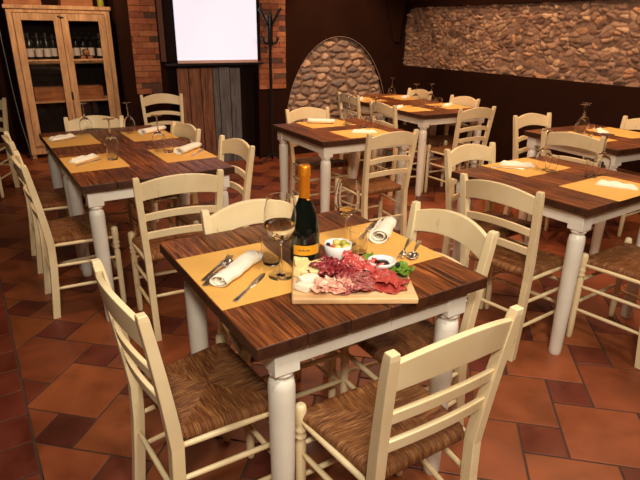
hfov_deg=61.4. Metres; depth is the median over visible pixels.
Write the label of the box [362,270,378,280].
slice
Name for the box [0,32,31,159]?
cable
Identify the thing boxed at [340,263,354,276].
beef slice
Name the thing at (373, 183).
dining chair
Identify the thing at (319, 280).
ham slice
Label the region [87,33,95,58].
wine bottle
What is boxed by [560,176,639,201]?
placemat
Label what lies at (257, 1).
trim
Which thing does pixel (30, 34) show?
wine bottle
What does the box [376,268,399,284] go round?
slice
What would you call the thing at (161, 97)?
dining chair
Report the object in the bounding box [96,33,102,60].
wine bottle
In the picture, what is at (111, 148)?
tumbler
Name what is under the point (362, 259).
slice
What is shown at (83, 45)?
wine bottle
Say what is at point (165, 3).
trim
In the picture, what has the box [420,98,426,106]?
tumbler
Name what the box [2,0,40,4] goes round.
wooden crate
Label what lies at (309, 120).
napkin
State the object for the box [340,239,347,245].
olive
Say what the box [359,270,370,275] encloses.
slice
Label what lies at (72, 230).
dining chair
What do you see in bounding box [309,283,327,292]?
ham slice
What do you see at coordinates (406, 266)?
lettuce leaf
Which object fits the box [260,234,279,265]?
tumbler
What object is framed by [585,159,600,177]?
tumbler
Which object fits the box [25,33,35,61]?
wine bottle
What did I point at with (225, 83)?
panel
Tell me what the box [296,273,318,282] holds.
cheese piece
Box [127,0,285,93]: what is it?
brick wall
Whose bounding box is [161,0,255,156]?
wall
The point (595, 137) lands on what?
placemat
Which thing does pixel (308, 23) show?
wall
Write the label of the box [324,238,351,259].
bowl
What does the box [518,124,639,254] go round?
dining table
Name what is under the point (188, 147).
napkin
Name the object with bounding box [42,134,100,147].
placemat
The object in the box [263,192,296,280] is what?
wine glass
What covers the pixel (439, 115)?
dining table
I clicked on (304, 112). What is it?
dining chair
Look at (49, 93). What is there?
wooden crate
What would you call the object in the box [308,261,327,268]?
beef slice
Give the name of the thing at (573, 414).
floor
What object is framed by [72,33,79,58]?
wine bottle
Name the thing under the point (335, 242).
onion
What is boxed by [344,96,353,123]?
wine glass
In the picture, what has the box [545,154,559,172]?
tumbler
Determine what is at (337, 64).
stone wall
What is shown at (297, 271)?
cheese piece
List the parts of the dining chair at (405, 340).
leg, seat, post, crest rail, post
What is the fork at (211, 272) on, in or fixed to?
on the placemat at (197, 267)
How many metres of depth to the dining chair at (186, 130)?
3.76 m
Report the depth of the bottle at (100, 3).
6.34 m
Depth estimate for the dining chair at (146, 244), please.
2.60 m
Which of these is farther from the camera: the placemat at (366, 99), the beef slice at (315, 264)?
the placemat at (366, 99)
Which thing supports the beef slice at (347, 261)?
on the beef slice at (351, 269)
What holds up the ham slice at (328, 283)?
on the cutting board
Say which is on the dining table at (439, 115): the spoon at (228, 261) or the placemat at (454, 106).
the placemat at (454, 106)
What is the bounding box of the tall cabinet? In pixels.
[1,4,120,158]
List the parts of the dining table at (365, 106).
leg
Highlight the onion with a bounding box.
[332,239,339,245]
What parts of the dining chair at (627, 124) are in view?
leg, post, seat, crest rail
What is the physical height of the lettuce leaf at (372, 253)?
0.021 m
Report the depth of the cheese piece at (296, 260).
1.69 m
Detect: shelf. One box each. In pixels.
[27,96,107,103]
[28,61,102,64]
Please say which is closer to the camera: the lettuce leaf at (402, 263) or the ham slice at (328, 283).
the ham slice at (328, 283)
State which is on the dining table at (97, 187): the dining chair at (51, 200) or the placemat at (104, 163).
the placemat at (104, 163)
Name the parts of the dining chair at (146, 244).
leg, seat rail, post, seat, crest rail, post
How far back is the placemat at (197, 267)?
1.64 m
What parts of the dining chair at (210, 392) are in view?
post, crest rail, post, seat, leg, seat rail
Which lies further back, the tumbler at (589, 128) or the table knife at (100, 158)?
the tumbler at (589, 128)
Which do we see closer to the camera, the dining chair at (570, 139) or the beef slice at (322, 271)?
the beef slice at (322, 271)
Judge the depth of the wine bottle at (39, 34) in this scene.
6.34 m
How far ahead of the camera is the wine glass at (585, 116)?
4.08 m
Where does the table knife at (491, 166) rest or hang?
on the placemat at (530, 171)
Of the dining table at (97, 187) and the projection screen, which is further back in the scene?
the projection screen
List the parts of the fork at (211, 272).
handle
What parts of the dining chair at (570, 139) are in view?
post, leg, crest rail, post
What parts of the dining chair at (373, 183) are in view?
leg, post, seat, leg, crest rail, post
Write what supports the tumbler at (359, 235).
on the placemat at (395, 244)
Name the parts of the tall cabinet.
door, cornice, panel, door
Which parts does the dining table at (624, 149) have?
leg, leg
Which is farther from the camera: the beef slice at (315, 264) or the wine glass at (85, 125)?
the wine glass at (85, 125)
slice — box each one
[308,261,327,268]
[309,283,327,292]
[314,275,333,287]
[315,282,339,289]
[318,254,333,266]
[318,265,334,275]
[321,283,348,294]
[323,263,343,276]
[330,278,354,290]
[331,260,348,268]
[333,277,351,283]
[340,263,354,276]
[340,283,352,294]
[342,250,358,263]
[342,259,362,270]
[343,281,356,291]
[345,255,370,270]
[349,259,365,271]
[349,281,365,290]
[350,272,361,277]
[354,259,380,273]
[358,275,371,279]
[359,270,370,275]
[361,279,374,290]
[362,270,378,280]
[368,282,384,291]
[370,257,384,270]
[373,274,389,283]
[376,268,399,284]
[381,283,407,293]
[389,277,410,287]
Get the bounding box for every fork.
[201,254,233,281]
[397,239,411,257]
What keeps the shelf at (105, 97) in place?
attached to the tall cabinet
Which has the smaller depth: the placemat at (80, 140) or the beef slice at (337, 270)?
the beef slice at (337, 270)
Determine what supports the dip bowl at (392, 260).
on the cutting board
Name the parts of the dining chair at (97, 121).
post, crest rail, post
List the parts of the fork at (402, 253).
handle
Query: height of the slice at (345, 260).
0.028 m
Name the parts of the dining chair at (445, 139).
leg, seat, post, crest rail, post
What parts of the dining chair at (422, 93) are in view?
post, seat, crest rail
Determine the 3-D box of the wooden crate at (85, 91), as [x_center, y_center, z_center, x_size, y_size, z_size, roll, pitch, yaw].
[-2.887,-1.836,6.688,0.340,0.150,0.240,-11,24,-28]
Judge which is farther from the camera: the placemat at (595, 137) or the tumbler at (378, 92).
the tumbler at (378, 92)
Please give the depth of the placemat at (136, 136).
3.79 m
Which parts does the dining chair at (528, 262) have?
post, leg, crest rail, seat, post, seat rail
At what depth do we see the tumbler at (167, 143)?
3.27 m
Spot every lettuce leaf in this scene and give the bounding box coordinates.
[362,251,373,256]
[389,261,407,270]
[390,264,414,272]
[392,266,410,275]
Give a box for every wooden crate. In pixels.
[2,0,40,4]
[33,86,65,101]
[58,0,92,5]
[70,84,103,99]
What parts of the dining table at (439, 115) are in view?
leg, leg, leg, leg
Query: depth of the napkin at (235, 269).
1.64 m
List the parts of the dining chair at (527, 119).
post, crest rail, post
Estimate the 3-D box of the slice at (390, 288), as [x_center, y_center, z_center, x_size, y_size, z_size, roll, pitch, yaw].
[0.204,0.129,1.561,0.068,0.021,0.097,-9,23,-23]
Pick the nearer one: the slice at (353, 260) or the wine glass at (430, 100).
the slice at (353, 260)
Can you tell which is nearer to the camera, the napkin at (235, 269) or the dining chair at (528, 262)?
the napkin at (235, 269)
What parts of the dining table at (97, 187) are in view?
leg, leg, leg, leg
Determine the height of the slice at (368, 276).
0.018 m
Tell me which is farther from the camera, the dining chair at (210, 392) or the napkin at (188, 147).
the napkin at (188, 147)
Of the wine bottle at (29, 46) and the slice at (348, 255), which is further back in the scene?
the wine bottle at (29, 46)
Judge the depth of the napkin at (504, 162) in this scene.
3.07 m
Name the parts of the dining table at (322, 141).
leg, leg, leg, leg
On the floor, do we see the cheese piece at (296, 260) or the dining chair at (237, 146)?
the dining chair at (237, 146)
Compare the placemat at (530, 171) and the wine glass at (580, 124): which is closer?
the placemat at (530, 171)
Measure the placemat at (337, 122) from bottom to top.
0.001 m
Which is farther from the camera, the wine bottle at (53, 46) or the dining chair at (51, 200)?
the wine bottle at (53, 46)
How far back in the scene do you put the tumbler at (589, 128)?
3.92 m
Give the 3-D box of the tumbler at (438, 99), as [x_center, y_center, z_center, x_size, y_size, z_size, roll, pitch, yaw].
[1.190,-1.380,5.402,0.069,0.089,0.069,1,21,0]
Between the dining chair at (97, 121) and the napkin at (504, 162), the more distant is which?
the dining chair at (97, 121)
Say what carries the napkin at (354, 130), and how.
on the placemat at (346, 133)
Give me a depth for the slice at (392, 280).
1.56 m
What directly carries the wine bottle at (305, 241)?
on the dining table at (277, 332)
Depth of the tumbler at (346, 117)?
4.29 m
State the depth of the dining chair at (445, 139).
5.58 m
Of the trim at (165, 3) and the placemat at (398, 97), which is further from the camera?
the placemat at (398, 97)
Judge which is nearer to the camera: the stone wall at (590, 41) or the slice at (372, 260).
the slice at (372, 260)
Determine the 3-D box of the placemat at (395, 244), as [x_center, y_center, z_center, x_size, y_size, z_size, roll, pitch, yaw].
[0.187,0.019,1.921,0.305,0.001,0.400,-12,25,-30]
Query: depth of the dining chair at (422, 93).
6.20 m
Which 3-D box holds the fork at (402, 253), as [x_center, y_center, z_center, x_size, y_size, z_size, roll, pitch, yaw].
[0.299,0.027,1.885,0.023,0.010,0.198,8,22,17]
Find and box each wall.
[0,0,126,153]
[113,0,400,156]
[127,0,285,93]
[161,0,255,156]
[288,37,380,122]
[386,0,405,41]
[398,0,639,213]
[403,0,639,86]
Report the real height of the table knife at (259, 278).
0.005 m
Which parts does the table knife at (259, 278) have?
handle, blade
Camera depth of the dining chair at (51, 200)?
3.46 m
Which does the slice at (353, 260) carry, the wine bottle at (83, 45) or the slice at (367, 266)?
the slice at (367, 266)
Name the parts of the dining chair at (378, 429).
leg, seat rail, post, seat, crest rail, post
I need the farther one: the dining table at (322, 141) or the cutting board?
the dining table at (322, 141)
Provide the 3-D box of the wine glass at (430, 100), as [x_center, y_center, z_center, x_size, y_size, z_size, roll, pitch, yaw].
[1.118,-1.459,5.426,0.085,0.218,0.085,1,21,0]
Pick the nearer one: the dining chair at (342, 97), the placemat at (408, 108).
the placemat at (408, 108)
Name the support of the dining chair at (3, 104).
on the floor
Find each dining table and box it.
[39,125,183,269]
[56,142,234,321]
[159,210,487,479]
[273,118,412,229]
[337,94,428,171]
[377,101,484,196]
[451,156,639,354]
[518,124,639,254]
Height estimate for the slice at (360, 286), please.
0.013 m
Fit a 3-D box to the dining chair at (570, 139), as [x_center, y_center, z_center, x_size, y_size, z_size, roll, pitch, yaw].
[1.835,-0.374,3.931,0.443,0.866,0.432,20,29,40]
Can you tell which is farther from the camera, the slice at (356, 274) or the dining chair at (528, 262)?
the dining chair at (528, 262)
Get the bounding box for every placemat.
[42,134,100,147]
[59,153,129,172]
[120,130,178,141]
[148,146,216,162]
[176,243,292,310]
[296,119,355,127]
[320,222,442,265]
[330,128,387,138]
[360,97,385,101]
[383,95,411,99]
[391,105,432,111]
[426,103,472,108]
[481,158,569,176]
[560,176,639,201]
[568,131,617,141]
[594,127,639,138]
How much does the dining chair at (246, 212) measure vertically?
0.866 m
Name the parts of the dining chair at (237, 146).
leg, seat, post, crest rail, post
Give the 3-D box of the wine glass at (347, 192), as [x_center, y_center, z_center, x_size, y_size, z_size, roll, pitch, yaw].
[0.094,-0.095,1.889,0.090,0.231,0.090,1,21,0]
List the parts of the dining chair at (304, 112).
post, crest rail, seat, post, leg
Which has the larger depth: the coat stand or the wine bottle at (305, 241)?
the coat stand
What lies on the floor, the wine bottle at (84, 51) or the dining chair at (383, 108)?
the dining chair at (383, 108)
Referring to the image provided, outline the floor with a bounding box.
[0,152,639,479]
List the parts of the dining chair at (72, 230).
crest rail, post, post, seat, seat rail, leg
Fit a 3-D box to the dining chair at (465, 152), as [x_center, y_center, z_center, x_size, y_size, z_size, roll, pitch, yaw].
[0.991,-0.105,3.218,0.443,0.866,0.432,-13,25,-32]
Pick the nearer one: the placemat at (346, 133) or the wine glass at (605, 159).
the wine glass at (605, 159)
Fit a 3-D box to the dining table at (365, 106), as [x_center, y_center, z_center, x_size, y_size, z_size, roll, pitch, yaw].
[0.721,-1.221,6.177,0.799,0.780,0.804,-10,24,-26]
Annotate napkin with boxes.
[48,133,74,140]
[68,153,98,163]
[138,125,165,134]
[173,142,201,153]
[209,250,261,286]
[307,118,334,122]
[352,129,376,132]
[369,216,396,243]
[499,160,534,167]
[595,127,608,132]
[595,180,637,190]
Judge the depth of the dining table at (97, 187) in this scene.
2.88 m
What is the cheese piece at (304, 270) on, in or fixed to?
on the cutting board
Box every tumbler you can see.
[105,143,117,160]
[161,137,172,152]
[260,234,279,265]
[343,113,350,124]
[349,226,369,255]
[360,115,368,127]
[376,90,381,98]
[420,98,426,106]
[436,97,442,106]
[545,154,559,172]
[584,124,594,136]
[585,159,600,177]
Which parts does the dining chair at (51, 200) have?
crest rail, post, post, seat, seat rail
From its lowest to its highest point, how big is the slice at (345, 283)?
0.019 m
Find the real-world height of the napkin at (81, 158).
0.026 m
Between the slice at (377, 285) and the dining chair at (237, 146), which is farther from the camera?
the dining chair at (237, 146)
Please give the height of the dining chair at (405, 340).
0.866 m
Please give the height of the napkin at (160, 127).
0.038 m
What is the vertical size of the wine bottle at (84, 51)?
0.073 m
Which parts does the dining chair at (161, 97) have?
post, crest rail, post, seat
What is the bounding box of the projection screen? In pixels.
[165,0,263,65]
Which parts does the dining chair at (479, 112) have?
leg, seat rail, seat, post, crest rail, post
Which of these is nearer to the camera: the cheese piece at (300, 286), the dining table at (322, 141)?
the cheese piece at (300, 286)
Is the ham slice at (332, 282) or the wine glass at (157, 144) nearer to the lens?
the ham slice at (332, 282)
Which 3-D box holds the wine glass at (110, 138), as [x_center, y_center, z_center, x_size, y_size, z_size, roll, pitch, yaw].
[-1.227,-0.601,3.160,0.085,0.218,0.085,1,21,0]
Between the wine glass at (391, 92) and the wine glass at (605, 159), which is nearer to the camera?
the wine glass at (605, 159)
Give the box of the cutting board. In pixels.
[292,261,418,303]
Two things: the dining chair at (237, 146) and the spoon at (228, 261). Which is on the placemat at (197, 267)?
the spoon at (228, 261)
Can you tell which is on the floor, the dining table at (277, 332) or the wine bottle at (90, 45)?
the dining table at (277, 332)
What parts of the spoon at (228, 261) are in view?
handle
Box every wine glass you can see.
[77,103,91,135]
[103,118,119,155]
[122,102,134,133]
[151,114,164,151]
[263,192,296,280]
[334,178,359,238]
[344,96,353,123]
[369,77,376,97]
[370,98,379,127]
[388,78,394,97]
[411,84,419,106]
[426,84,434,106]
[535,129,554,170]
[575,104,588,134]
[581,103,591,123]
[594,133,614,175]
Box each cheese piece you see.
[293,256,307,265]
[293,259,309,276]
[294,281,314,292]
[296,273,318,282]
[301,266,319,274]
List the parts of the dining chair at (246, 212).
post, seat rail, crest rail, seat, leg, post, leg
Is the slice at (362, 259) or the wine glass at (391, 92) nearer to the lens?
the slice at (362, 259)
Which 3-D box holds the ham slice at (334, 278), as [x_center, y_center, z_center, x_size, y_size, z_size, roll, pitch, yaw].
[0.073,0.117,1.560,0.071,0.028,0.048,-4,22,-12]
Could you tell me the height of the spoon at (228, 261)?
0.010 m
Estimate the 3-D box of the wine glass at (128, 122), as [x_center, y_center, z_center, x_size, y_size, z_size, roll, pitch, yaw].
[-1.365,-0.868,3.839,0.085,0.218,0.085,1,21,0]
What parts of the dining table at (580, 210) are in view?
leg, leg, leg, leg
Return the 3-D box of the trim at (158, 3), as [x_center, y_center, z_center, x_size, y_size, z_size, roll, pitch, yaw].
[-1.668,-2.665,5.482,0.055,1.620,0.060,-10,24,-26]
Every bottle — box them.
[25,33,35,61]
[29,33,36,59]
[34,33,43,61]
[38,33,44,58]
[43,33,51,61]
[50,33,58,61]
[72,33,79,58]
[79,55,86,61]
[80,33,86,55]
[82,49,89,54]
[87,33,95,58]
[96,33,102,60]
[97,0,103,6]
[289,164,319,265]
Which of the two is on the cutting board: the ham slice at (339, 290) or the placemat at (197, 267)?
the ham slice at (339, 290)
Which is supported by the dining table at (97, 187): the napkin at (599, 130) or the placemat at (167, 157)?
the placemat at (167, 157)
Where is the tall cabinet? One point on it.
(62, 21)
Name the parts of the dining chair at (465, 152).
post, crest rail, leg, post, seat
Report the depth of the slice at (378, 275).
1.54 m
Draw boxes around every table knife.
[75,158,101,165]
[233,273,264,302]
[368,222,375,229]
[490,166,526,168]
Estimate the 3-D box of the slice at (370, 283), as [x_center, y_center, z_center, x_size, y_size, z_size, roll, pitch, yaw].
[0.135,0.127,1.524,0.042,0.024,0.044,-5,22,-14]
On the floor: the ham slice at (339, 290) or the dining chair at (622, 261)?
the dining chair at (622, 261)
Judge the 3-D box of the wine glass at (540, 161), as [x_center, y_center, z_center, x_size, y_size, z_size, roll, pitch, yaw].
[1.240,-0.495,2.966,0.085,0.218,0.085,1,21,0]
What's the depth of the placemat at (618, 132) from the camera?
4.14 m
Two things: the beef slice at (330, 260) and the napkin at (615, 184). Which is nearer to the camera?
the beef slice at (330, 260)
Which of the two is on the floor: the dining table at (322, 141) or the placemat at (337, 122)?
the dining table at (322, 141)
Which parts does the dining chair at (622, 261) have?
leg, seat rail, seat, leg, post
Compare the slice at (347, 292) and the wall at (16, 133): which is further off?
the wall at (16, 133)
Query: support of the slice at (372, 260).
on the cutting board
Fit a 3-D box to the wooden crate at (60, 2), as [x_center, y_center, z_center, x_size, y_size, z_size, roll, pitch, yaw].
[-2.860,-2.809,6.279,0.340,0.160,0.300,-11,24,-28]
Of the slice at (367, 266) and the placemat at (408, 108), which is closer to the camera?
the slice at (367, 266)
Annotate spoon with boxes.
[202,259,232,286]
[220,259,232,266]
[407,240,421,258]
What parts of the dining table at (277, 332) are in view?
leg, leg, leg, leg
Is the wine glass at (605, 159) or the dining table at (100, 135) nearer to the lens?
the wine glass at (605, 159)
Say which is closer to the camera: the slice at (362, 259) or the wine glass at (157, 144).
the slice at (362, 259)
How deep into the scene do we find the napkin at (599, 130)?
4.12 m
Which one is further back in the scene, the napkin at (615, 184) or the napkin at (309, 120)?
the napkin at (309, 120)
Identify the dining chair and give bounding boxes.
[0,98,19,197]
[1,131,89,273]
[11,150,126,318]
[64,115,131,230]
[90,258,270,479]
[128,121,200,260]
[128,169,223,341]
[140,93,192,143]
[167,135,254,272]
[200,195,349,458]
[285,107,351,197]
[295,304,523,479]
[328,201,498,474]
[334,129,418,236]
[337,92,386,175]
[369,100,426,196]
[398,88,430,154]
[416,95,479,186]
[424,106,495,194]
[442,142,530,309]
[457,173,563,361]
[503,113,551,214]
[540,130,605,236]
[566,237,639,369]
[616,116,639,236]
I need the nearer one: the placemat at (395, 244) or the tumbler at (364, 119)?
the placemat at (395, 244)
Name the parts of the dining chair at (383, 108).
post, crest rail, post, seat, leg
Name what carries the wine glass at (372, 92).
on the placemat at (366, 99)
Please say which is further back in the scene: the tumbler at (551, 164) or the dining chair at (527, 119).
the dining chair at (527, 119)
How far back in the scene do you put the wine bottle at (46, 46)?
6.25 m
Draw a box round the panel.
[176,67,242,161]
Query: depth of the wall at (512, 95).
5.71 m
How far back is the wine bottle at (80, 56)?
6.43 m
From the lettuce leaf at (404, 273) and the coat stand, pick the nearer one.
the lettuce leaf at (404, 273)
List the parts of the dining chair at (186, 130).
leg, leg, seat, seat rail, post, crest rail, post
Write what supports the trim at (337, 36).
attached to the wall at (308, 23)
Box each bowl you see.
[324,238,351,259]
[368,255,395,269]
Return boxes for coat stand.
[257,8,281,163]
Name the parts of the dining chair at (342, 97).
post, crest rail, post, leg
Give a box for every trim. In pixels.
[155,0,166,61]
[161,0,173,61]
[256,0,260,59]
[287,36,383,108]
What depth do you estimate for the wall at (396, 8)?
6.87 m
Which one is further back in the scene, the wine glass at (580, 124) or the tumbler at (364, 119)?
the tumbler at (364, 119)
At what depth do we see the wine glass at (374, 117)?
4.19 m
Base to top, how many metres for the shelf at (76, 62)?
0.020 m
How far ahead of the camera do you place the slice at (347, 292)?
1.51 m
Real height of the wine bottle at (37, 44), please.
0.318 m
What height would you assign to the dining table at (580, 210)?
0.780 m
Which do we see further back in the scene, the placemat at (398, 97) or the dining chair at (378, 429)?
the placemat at (398, 97)
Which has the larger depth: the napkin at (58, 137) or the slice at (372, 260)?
the napkin at (58, 137)
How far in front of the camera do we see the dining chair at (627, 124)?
4.36 m
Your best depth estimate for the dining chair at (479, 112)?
4.93 m

